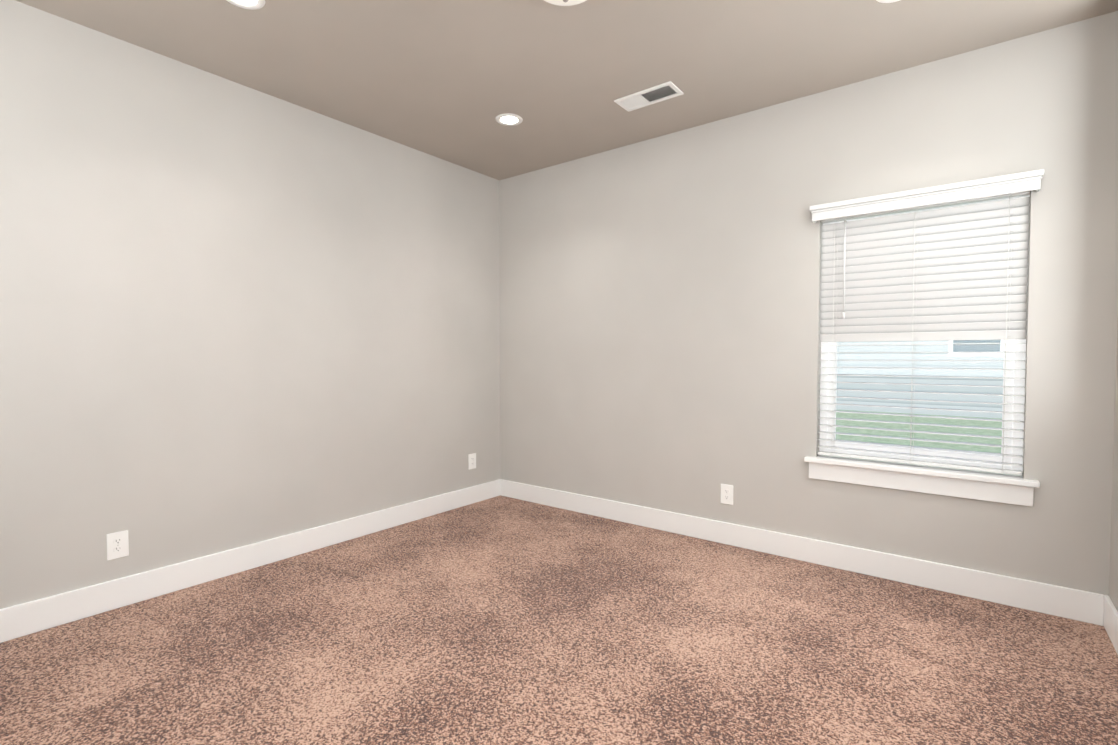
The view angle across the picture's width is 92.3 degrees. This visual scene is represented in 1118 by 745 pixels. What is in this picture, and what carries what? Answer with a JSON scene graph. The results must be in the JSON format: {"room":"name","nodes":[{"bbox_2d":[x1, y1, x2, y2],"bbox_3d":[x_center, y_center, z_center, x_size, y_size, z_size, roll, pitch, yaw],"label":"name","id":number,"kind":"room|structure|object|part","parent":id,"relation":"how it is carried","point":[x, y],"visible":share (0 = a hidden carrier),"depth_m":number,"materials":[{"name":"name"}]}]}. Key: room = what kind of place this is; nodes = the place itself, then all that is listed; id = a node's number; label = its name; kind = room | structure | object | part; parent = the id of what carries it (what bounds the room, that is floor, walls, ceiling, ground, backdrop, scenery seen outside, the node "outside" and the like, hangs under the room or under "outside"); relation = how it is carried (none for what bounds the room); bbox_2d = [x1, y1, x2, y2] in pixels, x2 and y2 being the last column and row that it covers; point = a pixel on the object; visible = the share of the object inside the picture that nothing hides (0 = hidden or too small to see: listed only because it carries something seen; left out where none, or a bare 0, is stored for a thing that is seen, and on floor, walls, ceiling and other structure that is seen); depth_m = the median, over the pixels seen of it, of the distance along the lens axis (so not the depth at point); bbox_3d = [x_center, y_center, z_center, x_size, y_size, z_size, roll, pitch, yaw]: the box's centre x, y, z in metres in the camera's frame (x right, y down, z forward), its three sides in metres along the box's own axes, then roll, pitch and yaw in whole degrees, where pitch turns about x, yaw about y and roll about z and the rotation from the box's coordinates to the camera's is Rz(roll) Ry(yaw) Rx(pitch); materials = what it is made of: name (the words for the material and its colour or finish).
{"room":"empty bedroom","nodes":[
{"label":"empty bedroom","id":0,"kind":"room"},
{"bbox_2d":[0,0,499,608],"bbox_3d":[-1.803,-0.245,3.138,0.150,2.740,4.330,1,2,38],"label":"wall","id":1,"kind":"structure","parent":0,"point":[232,314],"depth_m":2.90,"materials":[{"name":"beige paint"}]},
{"bbox_2d":[106,530,128,560],"bbox_3d":[-2.138,0.837,2.604,0.008,0.128,0.084,1,2,38],"label":"electrical outlet","id":2,"kind":"object","parent":1,"relation":"attached to","point":[117,544],"visible":1,"depth_m":2.60,"materials":[{"name":"white plastic"}]},
{"bbox_2d":[0,479,500,642],"bbox_3d":[-1.737,1.055,3.127,0.016,0.142,4.030,1,2,38],"label":"baseboard","id":3,"kind":"structure","parent":1,"relation":"attached to","point":[27,618],"depth_m":2.91,"materials":[{"name":"white wood"}]},
{"bbox_2d":[468,453,475,469],"bbox_3d":[-0.717,0.736,4.452,0.008,0.128,0.084,1,2,38],"label":"electrical outlet","id":4,"kind":"object","parent":1,"relation":"attached to","point":[472,460],"visible":1,"depth_m":4.45,"materials":[{"name":"white plastic"}]},
{"bbox_2d":[0,495,1117,744],"bbox_3d":[-0.245,1.191,1.984,4.080,0.060,4.330,1,2,38],"label":"floor","id":5,"kind":"structure","parent":0,"point":[500,619],"depth_m":2.19,"materials":[{"name":"carpet"}]},
{"bbox_2d":[15,0,1117,179],"bbox_3d":[-0.245,-1.628,1.899,4.080,0.100,4.330,1,2,38],"label":"ceiling","id":6,"kind":"structure","parent":0,"point":[449,80],"depth_m":2.69,"materials":[{"name":"paint"}]},
{"bbox_2d":[226,0,264,9],"bbox_3d":[-1.338,-1.586,2.267,0.174,0.006,0.174,1,2,38],"label":"recessed light","id":7,"kind":"object","parent":6,"relation":"in","point":[252,4],"visible":1,"depth_m":2.31,"materials":[{"name":"white plastic"}]},
{"bbox_2d":[496,113,522,125],"bbox_3d":[-0.320,-1.622,3.451,0.174,0.006,0.174,1,2,38],"label":"recessed light","id":8,"kind":"object","parent":6,"relation":"in","point":[507,119],"visible":1,"depth_m":3.44,"materials":[{"name":"white plastic"}]},
{"bbox_2d":[544,0,586,5],"bbox_3d":[0.025,-1.516,2.098,0.316,0.135,0.316,1,2,38],"label":"flush-mount ceiling light","id":9,"kind":"object","parent":6,"relation":"attached to","point":[565,2],"visible":1,"depth_m":2.17,"materials":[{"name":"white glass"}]},
{"bbox_2d":[614,81,683,111],"bbox_3d":[0.522,-1.611,3.145,0.368,0.010,0.172,1,2,38],"label":"ceiling vent","id":10,"kind":"object","parent":6,"relation":"in","point":[652,95],"visible":1,"depth_m":3.14,"materials":[{"name":"white metal"}]},
{"bbox_2d":[876,0,899,2],"bbox_3d":[1.403,-1.585,2.223,0.174,0.006,0.174,1,2,38],"label":"recessed light","id":11,"kind":"object","parent":6,"relation":"in","point":[886,1],"visible":1,"depth_m":2.29,"materials":[{"name":"white"}]},
{"bbox_2d":[499,11,1117,595],"bbox_3d":[1.028,-0.259,3.598,3.780,2.740,0.150,1,2,38],"label":"wall","id":12,"kind":"structure","parent":0,"point":[659,323],"depth_m":3.24,"materials":[{"name":"beige paint"}]},
{"bbox_2d":[721,484,732,504],"bbox_3d":[1.089,0.790,3.484,0.084,0.128,0.008,1,2,38],"label":"electrical outlet","id":13,"kind":"object","parent":12,"relation":"attached to","point":[726,494],"visible":1,"depth_m":3.48,"materials":[{"name":"white plastic"}]},
{"bbox_2d":[501,479,1103,625],"bbox_3d":[0.978,1.042,3.572,3.748,0.142,0.016,1,2,38],"label":"baseboard","id":14,"kind":"structure","parent":12,"relation":"attached to","point":[1071,603],"depth_m":3.05,"materials":[{"name":"white wood"}]},
{"bbox_2d":[809,462,1033,506],"bbox_3d":[1.871,0.583,2.870,0.995,0.098,0.019,1,2,38],"label":"apron","id":15,"kind":"object","parent":12,"relation":"attached to","point":[996,492],"visible":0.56,"depth_m":2.81,"materials":[{"name":"white wood"}]},
{"bbox_2d":[804,455,1039,487],"bbox_3d":[1.889,0.519,2.891,1.035,0.028,0.130,1,2,38],"label":"window sill","id":16,"kind":"structure","parent":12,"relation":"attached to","point":[945,472],"depth_m":2.81,"materials":[{"name":"white wood"}]},
{"bbox_2d":[819,194,1029,473],"bbox_3d":[1.947,-0.205,2.945,0.925,1.417,0.078,1,2,38],"label":"window","id":17,"kind":"structure","parent":12,"relation":"in","point":[1012,382],"depth_m":2.85,"materials":[{"name":"white plastic"}]},
{"bbox_3d":[1.950,-0.208,2.948,0.771,1.258,0.035,1,2,38],"label":"glass","id":18,"kind":"part","parent":17,"relation":"part of","materials":[{"name":"clear glass"}]},
{"bbox_2d":[817,191,1029,475],"bbox_3d":[1.893,-0.208,2.874,0.919,1.403,0.084,1,2,38],"label":"window blinds","id":19,"kind":"object","parent":17,"relation":"attached to","point":[954,273],"visible":0.96,"depth_m":2.84,"materials":[{"name":"white plastic"}]},
{"bbox_2d":[810,169,1043,222],"bbox_3d":[1.855,-0.904,2.804,1.003,0.087,0.071,1,2,38],"label":"trim","id":20,"kind":"structure","parent":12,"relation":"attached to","point":[997,185],"depth_m":2.73,"materials":[{"name":"white wood"}]},
{"bbox_2d":[1109,315,1117,610],"bbox_3d":[1.314,-0.173,0.745,0.150,2.740,4.330,1,2,38],"label":"wall","id":21,"kind":"structure","parent":0,"point":[1113,583],"depth_m":2.36,"materials":[{"name":"beige paint"}]},
{"bbox_2d":[1103,595,1117,653],"bbox_3d":[1.248,1.124,0.835,0.016,0.142,4.030,1,2,38],"label":"baseboard","id":22,"kind":"structure","parent":21,"relation":"attached to","point":[1110,622],"depth_m":2.31,"materials":[{"name":"white wood"}]},
{"label":"outside","id":23,"kind":"structure","parent":0,"visible":0},
{"bbox_2d":[823,410,1019,475],"bbox_3d":[16.164,0.945,18.243,70.000,0.050,41.430,1,2,38],"label":"lawn","id":24,"kind":"structure","parent":23,"point":[930,429],"depth_m":10.50,"materials":[{"name":"green plant"}]},
{"bbox_2d":[836,340,1003,417],"bbox_3d":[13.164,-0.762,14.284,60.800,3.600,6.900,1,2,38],"label":"neighbor house","id":25,"kind":"structure","parent":24,"relation":"on","point":[922,364],"depth_m":13.61,"materials":[{"name":"white"}]}
]}

